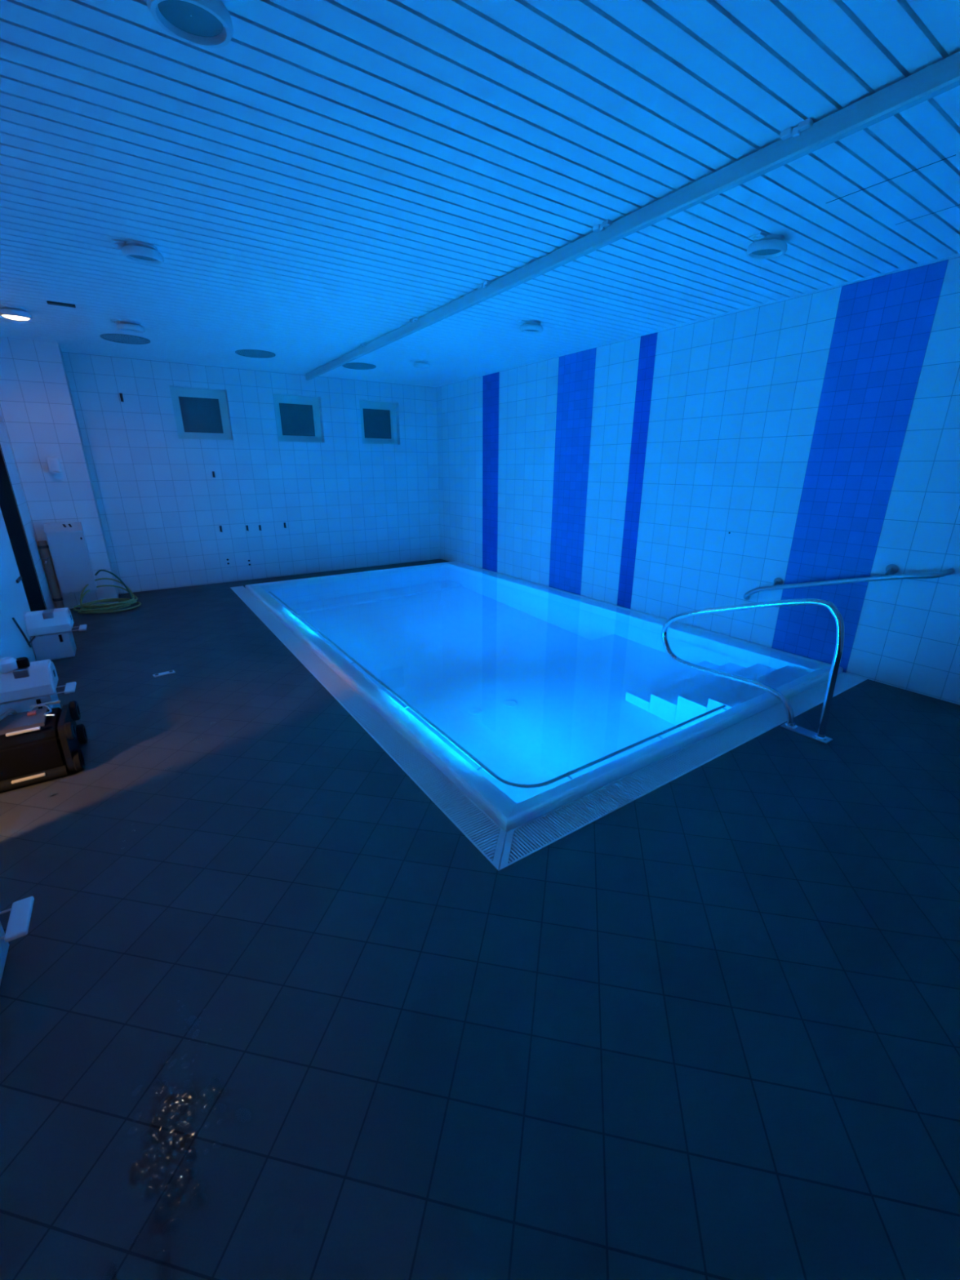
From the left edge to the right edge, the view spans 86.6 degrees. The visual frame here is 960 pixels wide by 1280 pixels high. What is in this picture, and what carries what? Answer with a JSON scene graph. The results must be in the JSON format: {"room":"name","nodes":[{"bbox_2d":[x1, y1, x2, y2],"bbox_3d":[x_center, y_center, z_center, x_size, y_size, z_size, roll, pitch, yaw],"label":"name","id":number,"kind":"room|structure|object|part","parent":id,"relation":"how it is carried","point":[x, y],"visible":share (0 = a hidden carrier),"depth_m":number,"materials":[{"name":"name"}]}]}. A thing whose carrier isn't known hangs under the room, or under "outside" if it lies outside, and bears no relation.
{"room":"indoor swimming pool","nodes":[
{"label":"indoor swimming pool","id":0,"kind":"room"},
{"bbox_2d":[0,408,55,609],"bbox_3d":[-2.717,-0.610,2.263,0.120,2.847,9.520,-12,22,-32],"label":"door frame","id":1,"kind":"structure","parent":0,"point":[4,441],"depth_m":5.32,"materials":[{"name":"tile"}]},
{"bbox_2d":[0,507,35,662],"bbox_3d":[-3.546,-0.713,3.698,0.065,2.080,1.555,-12,22,-32],"label":"door","id":2,"kind":"structure","parent":1,"relation":"in","point":[15,639],"depth_m":3.99,"materials":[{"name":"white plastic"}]},
{"bbox_3d":[-3.900,-0.511,4.308,0.015,0.025,0.200,-12,22,-32],"label":"handle","id":3,"kind":"part","parent":2,"relation":"part of","materials":[{"name":"grey metal"}]},
{"bbox_2d":[0,444,46,611],"bbox_3d":[-4.333,-1.050,4.663,0.108,2.140,0.994,-12,22,-32],"label":"door","id":4,"kind":"structure","parent":1,"relation":"in","point":[8,506],"depth_m":4.80,"materials":[{"name":"black"}]},
{"bbox_2d":[0,336,118,608],"bbox_3d":[-4.837,-1.809,5.850,0.605,2.817,0.560,-12,22,-32],"label":"wall pier","id":5,"kind":"object","parent":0,"point":[37,408],"visible":0.67,"depth_m":5.51,"materials":[{"name":"tile"}]},
{"bbox_2d":[45,457,62,473],"bbox_3d":[-4.635,-1.900,5.539,0.110,0.172,0.104,-12,22,-32],"label":"soap dispenser","id":6,"kind":"object","parent":5,"relation":"attached to","point":[54,466],"visible":1,"depth_m":5.51,"materials":[{"name":"white plastic"}]},
{"bbox_2d":[43,521,97,594],"bbox_3d":[-4.660,-0.934,5.808,0.330,0.785,0.164,-12,22,-32],"label":"access panel","id":7,"kind":"object","parent":5,"relation":"attached to","point":[67,543],"visible":1,"depth_m":5.75,"materials":[{"name":"paint"}]},
{"bbox_2d":[152,670,175,677],"bbox_3d":[-2.533,0.269,4.082,0.150,0.012,0.056,-16,25,-39],"label":"floor drain","id":8,"kind":"object","parent":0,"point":[171,671],"visible":1,"depth_m":4.07,"materials":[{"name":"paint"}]},
{"bbox_2d":[62,351,439,594],"bbox_3d":[-3.020,-2.302,7.439,5.680,2.971,0.160,-12,22,-32],"label":"wall","id":9,"kind":"structure","parent":0,"point":[343,501],"depth_m":7.17,"materials":[{"name":"white tile"}]},
{"bbox_2d":[119,393,124,401],"bbox_3d":[-4.337,-2.934,6.162,0.028,0.098,0.032,-12,22,-32],"label":"wall hook","id":10,"kind":"object","parent":9,"relation":"attached to","point":[121,394],"visible":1,"depth_m":6.16,"materials":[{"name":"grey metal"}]},
{"bbox_2d":[168,386,231,439],"bbox_3d":[-3.705,-2.997,6.772,0.655,0.625,0.050,-12,22,-32],"label":"window","id":11,"kind":"structure","parent":9,"relation":"in","point":[199,413],"depth_m":6.76,"materials":[{"name":"grey paint"}]},
{"bbox_3d":[-3.705,-2.988,6.776,0.507,0.465,0.028,-12,22,-32],"label":"sash","id":12,"kind":"part","parent":11,"relation":"part of","materials":[{"name":"grey paint"}]},
{"bbox_3d":[-3.708,-2.989,6.779,0.487,0.445,0.008,-12,22,-32],"label":"pane","id":13,"kind":"part","parent":11,"relation":"part of","materials":[{"name":"clear glass"}]},
{"bbox_2d":[273,394,322,442],"bbox_3d":[-2.667,-3.222,7.437,0.661,0.625,0.050,-12,22,-32],"label":"window","id":14,"kind":"structure","parent":9,"relation":"in","point":[297,417],"depth_m":7.43,"materials":[{"name":"grey paint"}]},
{"bbox_3d":[-2.667,-3.213,7.441,0.513,0.465,0.028,-12,22,-32],"label":"sash","id":15,"kind":"part","parent":14,"relation":"part of","materials":[{"name":"grey paint"}]},
{"bbox_3d":[-2.670,-3.214,7.444,0.493,0.445,0.008,-12,22,-32],"label":"pane","id":16,"kind":"part","parent":14,"relation":"part of","materials":[{"name":"clear glass"}]},
{"bbox_2d":[359,400,397,444],"bbox_3d":[-1.634,-3.446,8.099,0.648,0.625,0.050,-12,22,-32],"label":"window","id":17,"kind":"structure","parent":9,"relation":"in","point":[378,419],"depth_m":8.10,"materials":[{"name":"grey paint"}]},
{"bbox_3d":[-1.637,-3.438,8.106,0.480,0.445,0.008,-12,22,-32],"label":"pane","id":18,"kind":"part","parent":17,"relation":"part of","materials":[{"name":"clear glass"}]},
{"bbox_3d":[-1.635,-3.437,8.103,0.500,0.465,0.028,-12,22,-32],"label":"sash","id":19,"kind":"part","parent":17,"relation":"part of","materials":[{"name":"grey paint"}]},
{"bbox_2d":[0,559,959,1279],"bbox_3d":[-0.550,0.854,2.560,7.900,0.120,12.180,-12,22,-32],"label":"floor","id":20,"kind":"structure","parent":0,"point":[708,1028],"depth_m":1.58,"materials":[{"name":"tile"}]},
{"bbox_2d":[0,896,34,984],"bbox_3d":[-1.608,0.913,1.557,0.388,0.412,0.280,-12,22,-32],"label":"equipment box","id":21,"kind":"object","parent":20,"relation":"on","point":[19,921],"visible":1,"depth_m":1.60,"materials":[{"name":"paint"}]},
{"bbox_3d":[-1.552,0.870,1.583,0.165,0.007,0.007,-12,22,-32],"label":"rod","id":22,"kind":"part","parent":21,"relation":"part of","materials":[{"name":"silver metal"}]},
{"bbox_2d":[0,657,76,715],"bbox_3d":[-2.791,0.325,3.215,0.388,0.462,0.280,-12,22,-32],"label":"equipment box","id":23,"kind":"object","parent":20,"relation":"on","point":[21,688],"depth_m":3.12,"materials":[{"name":"paint"}]},
{"bbox_2d":[0,657,17,672],"bbox_3d":[-2.859,0.147,3.081,0.096,0.075,0.096,-12,22,-32],"label":"plastic container","id":24,"kind":"object","parent":23,"relation":"on","point":[7,664],"visible":0.98,"depth_m":3.06,"materials":[{"name":"white plastic"}]},
{"bbox_3d":[-2.811,0.141,3.126,0.066,0.056,0.066,-12,22,-32],"label":"round cap","id":25,"kind":"part","parent":23,"relation":"part of","materials":[{"name":"black plastic"}]},
{"bbox_3d":[-2.667,0.338,3.155,0.165,0.007,0.007,-12,22,-32],"label":"rod","id":26,"kind":"part","parent":23,"relation":"part of","materials":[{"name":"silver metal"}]},
{"bbox_3d":[-2.724,0.221,3.253,0.006,0.135,0.200,-12,22,-32],"label":"panel","id":27,"kind":"part","parent":23,"relation":"part of","materials":[{"name":"white plastic"}]},
{"bbox_2d":[0,700,87,792],"bbox_3d":[-2.452,0.538,2.765,0.438,0.343,0.464,-12,22,-32],"label":"robot","id":28,"kind":"object","parent":20,"relation":"on","point":[37,745],"visible":1,"depth_m":2.67,"materials":[{"name":"black"}]},
{"bbox_3d":[-2.507,0.424,2.681,0.036,0.073,0.254,-5,19,-15],"label":"carry handle","id":29,"kind":"part","parent":28,"relation":"part of","materials":[{"name":"white plastic"}]},
{"bbox_3d":[-2.443,0.433,2.716,0.200,0.022,0.210,-12,22,-32],"label":"filter lid","id":30,"kind":"part","parent":28,"relation":"part of","materials":[{"name":"grey plastic"}]},
{"bbox_2d":[37,540,64,608],"bbox_3d":[-4.848,-0.714,5.758,0.090,0.800,0.144,-12,22,-32],"label":"pipe","id":31,"kind":"object","parent":20,"relation":"on","point":[42,545],"visible":0.94,"depth_m":5.75,"materials":[{"name":"grey metal"}]},
{"bbox_2d":[24,607,87,661],"bbox_3d":[-3.659,-0.063,4.439,0.388,0.412,0.280,-12,22,-32],"label":"equipment box","id":32,"kind":"object","parent":20,"relation":"on","point":[51,628],"visible":0.98,"depth_m":4.34,"materials":[{"name":"paint"}]},
{"bbox_3d":[-3.592,-0.191,4.470,0.006,0.135,0.200,-12,22,-32],"label":"panel","id":33,"kind":"part","parent":32,"relation":"part of","materials":[{"name":"white plastic"}]},
{"bbox_2d":[73,568,141,613],"bbox_3d":[-4.332,-0.578,5.871,0.646,0.469,0.437,-12,22,-32],"label":"garden hose","id":34,"kind":"object","parent":20,"relation":"on","point":[124,602],"visible":1,"depth_m":5.87,"materials":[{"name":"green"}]},
{"bbox_2d":[48,721,251,1279],"bbox_3d":[-1.333,0.952,2.082,0.817,0.001,2.610,-12,22,-32],"label":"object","id":35,"kind":"object","parent":20,"relation":"on","point":[166,1135],"visible":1,"depth_m":1.25,"materials":[{"name":"white"}]},
{"bbox_2d":[230,586,506,871],"bbox_3d":[-1.622,0.108,4.614,0.166,0.027,6.300,-12,22,-32],"label":"grate","id":36,"kind":"object","parent":20,"relation":"in","point":[489,837],"visible":0.9,"depth_m":2.97,"materials":[{"name":"plastic"}]},
{"bbox_2d":[244,560,843,835],"bbox_3d":[-0.208,0.387,5.716,3.576,1.342,6.303,-12,22,-32],"label":"swimming pool","id":37,"kind":"object","parent":20,"relation":"in","point":[507,823],"visible":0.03,"depth_m":3.07,"materials":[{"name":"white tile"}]},
{"bbox_2d":[249,561,831,816],"bbox_3d":[-0.154,-0.261,5.567,3.300,0.001,5.913,-12,22,-32],"label":"pool water","id":38,"kind":"object","parent":37,"relation":"in","point":[532,693],"visible":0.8,"depth_m":4.09,"materials":[{"name":"liquid"}]},
{"bbox_2d":[498,671,866,871],"bbox_3d":[1.511,0.616,3.112,3.572,0.027,0.169,-12,22,-32],"label":"grate","id":39,"kind":"object","parent":20,"relation":"in","point":[531,837],"visible":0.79,"depth_m":2.71,"materials":[{"name":"plastic"}]},
{"bbox_2d":[661,598,844,743],"bbox_3d":[1.760,0.052,3.429,0.090,0.845,1.252,-12,22,-32],"label":"handrail","id":40,"kind":"object","parent":20,"relation":"on","point":[820,736],"visible":1,"depth_m":3.21,"materials":[{"name":"silver metal"}]},
{"bbox_3d":[2.035,0.578,3.178,0.090,0.008,0.270,-12,22,-32],"label":"plate","id":41,"kind":"part","parent":40,"relation":"part of","materials":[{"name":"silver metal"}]},
{"bbox_2d":[0,0,959,386],"bbox_3d":[-0.370,-2.410,3.187,5.435,0.030,9.424,-12,22,-32],"label":"ceiling","id":42,"kind":"structure","parent":0,"point":[319,181],"depth_m":2.26,"materials":[{"name":"metal"}]},
{"bbox_2d":[0,305,32,320],"bbox_3d":[-3.861,-2.692,4.199,0.257,0.085,0.213,-12,22,-32],"label":"ceiling spotlight","id":43,"kind":"object","parent":42,"relation":"attached to","point":[15,313],"visible":1,"depth_m":4.16,"materials":[{"name":"white plastic"}]},
{"bbox_3d":[-3.842,-2.726,4.198,0.164,0.020,0.164,-12,22,-32],"label":"mounting plate","id":44,"kind":"part","parent":43,"relation":"part of","materials":[{"name":"white plastic"}]},
{"bbox_2d":[46,300,75,307],"bbox_3d":[-3.357,-2.692,4.084,0.180,0.012,0.060,-12,22,-32],"label":"ceiling slot","id":45,"kind":"object","parent":42,"relation":"attached to","point":[59,304],"visible":1,"depth_m":4.08,"materials":[{"name":"grey metal"}]},
{"bbox_2d":[99,333,150,344],"bbox_3d":[-3.616,-3.070,5.199,0.430,0.010,0.430,-12,22,-32],"label":"ceiling vent","id":46,"kind":"object","parent":42,"relation":"in","point":[118,338],"visible":1,"depth_m":5.20,"materials":[{"name":"grey metal"}]},
{"bbox_2d":[110,319,145,333],"bbox_3d":[-3.189,-2.839,4.617,0.257,0.074,0.213,-12,22,-32],"label":"ceiling spotlight","id":47,"kind":"object","parent":42,"relation":"attached to","point":[124,325],"visible":1,"depth_m":4.56,"materials":[{"name":"grey metal"}]},
{"bbox_3d":[-3.170,-2.868,4.617,0.164,0.020,0.164,-12,22,-32],"label":"mounting plate","id":48,"kind":"part","parent":47,"relation":"part of","materials":[{"name":"white plastic"}]},
{"bbox_2d":[111,238,164,264],"bbox_3d":[-2.030,-2.301,3.027,0.257,0.074,0.213,-12,22,-32],"label":"ceiling spotlight","id":49,"kind":"object","parent":42,"relation":"attached to","point":[140,251],"visible":1,"depth_m":2.98,"materials":[{"name":"grey metal"}]},
{"bbox_3d":[-2.010,-2.330,3.027,0.164,0.020,0.164,-12,22,-32],"label":"mounting plate","id":50,"kind":"part","parent":49,"relation":"part of","materials":[{"name":"white plastic"}]},
{"bbox_2d":[146,0,233,48],"bbox_3d":[-0.826,-1.753,1.408,0.257,0.074,0.213,-12,22,-32],"label":"ceiling spotlight","id":51,"kind":"object","parent":42,"relation":"attached to","point":[207,24],"visible":1,"depth_m":1.43,"materials":[{"name":"grey metal"}]},
{"bbox_2d":[235,349,275,358],"bbox_3d":[-2.586,-3.297,5.870,0.430,0.010,0.430,-12,22,-32],"label":"ceiling vent","id":52,"kind":"object","parent":42,"relation":"in","point":[246,353],"visible":1,"depth_m":5.87,"materials":[{"name":"grey metal"}]},
{"bbox_2d":[342,362,376,369],"bbox_3d":[-1.562,-3.539,6.583,0.430,0.010,0.430,-12,22,-32],"label":"ceiling vent","id":53,"kind":"object","parent":42,"relation":"in","point":[358,366],"visible":0.98,"depth_m":6.58,"materials":[{"name":"grey metal"}]},
{"bbox_2d":[409,360,430,368],"bbox_3d":[-0.741,-3.413,6.311,0.257,0.074,0.213,-12,22,-32],"label":"ceiling spotlight","id":54,"kind":"object","parent":42,"relation":"attached to","point":[419,363],"visible":1,"depth_m":6.25,"materials":[{"name":"grey metal"}]},
{"bbox_3d":[-0.721,-3.441,6.311,0.164,0.020,0.164,-12,22,-32],"label":"mounting plate","id":55,"kind":"part","parent":54,"relation":"part of","materials":[{"name":"white plastic"}]},
{"bbox_2d":[516,320,542,333],"bbox_3d":[0.453,-2.847,4.640,0.257,0.074,0.213,-12,22,-32],"label":"ceiling spotlight","id":56,"kind":"object","parent":42,"relation":"attached to","point":[529,326],"visible":1,"depth_m":4.58,"materials":[{"name":"grey metal"}]},
{"bbox_3d":[0.472,-2.876,4.640,0.164,0.020,0.164,-12,22,-32],"label":"mounting plate","id":57,"kind":"part","parent":56,"relation":"part of","materials":[{"name":"white plastic"}]},
{"bbox_2d":[305,50,959,380],"bbox_3d":[0.119,-2.470,3.548,0.070,0.088,9.126,-12,22,-32],"label":"ceiling beam","id":58,"kind":"structure","parent":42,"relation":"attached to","point":[942,76],"depth_m":2.20,"materials":[{"name":"silver metal"}]},
{"bbox_2d":[746,231,787,259],"bbox_3d":[1.649,-2.274,2.948,0.257,0.074,0.213,-12,22,-32],"label":"ceiling spotlight","id":59,"kind":"object","parent":42,"relation":"attached to","point":[764,246],"visible":1,"depth_m":2.90,"materials":[{"name":"white plastic"}]},
{"bbox_3d":[1.668,-2.303,2.948,0.164,0.020,0.164,-12,22,-32],"label":"mounting plate","id":60,"kind":"part","parent":59,"relation":"part of","materials":[{"name":"white plastic"}]},
{"bbox_2d":[826,154,958,224],"bbox_3d":[2.097,-2.157,2.488,0.574,0.001,0.500,-12,22,-32],"label":"trim","id":61,"kind":"structure","parent":42,"relation":"attached to","point":[955,154],"depth_m":2.37,"materials":[{"name":"grey metal"}]},
{"bbox_2d":[435,256,959,705],"bbox_3d":[1.916,-1.553,5.227,0.120,2.971,9.480,-12,22,-32],"label":"wall","id":62,"kind":"structure","parent":0,"point":[820,431],"depth_m":4.42,"materials":[{"name":"tile"}]},
{"bbox_2d":[433,252,959,387],"bbox_3d":[1.852,-2.914,4.708,0.048,0.016,9.260,-12,22,-32],"label":"trim","id":63,"kind":"structure","parent":62,"relation":"attached to","point":[957,255],"depth_m":4.15,"materials":[{"name":"metal"}]},
{"bbox_2d":[743,564,954,599],"bbox_3d":[2.791,-0.420,4.040,0.100,0.501,1.381,-12,22,-32],"label":"wall handrail","id":64,"kind":"object","parent":62,"relation":"attached to","point":[891,569],"visible":1,"depth_m":3.83,"materials":[{"name":"grey metal"}]}
]}

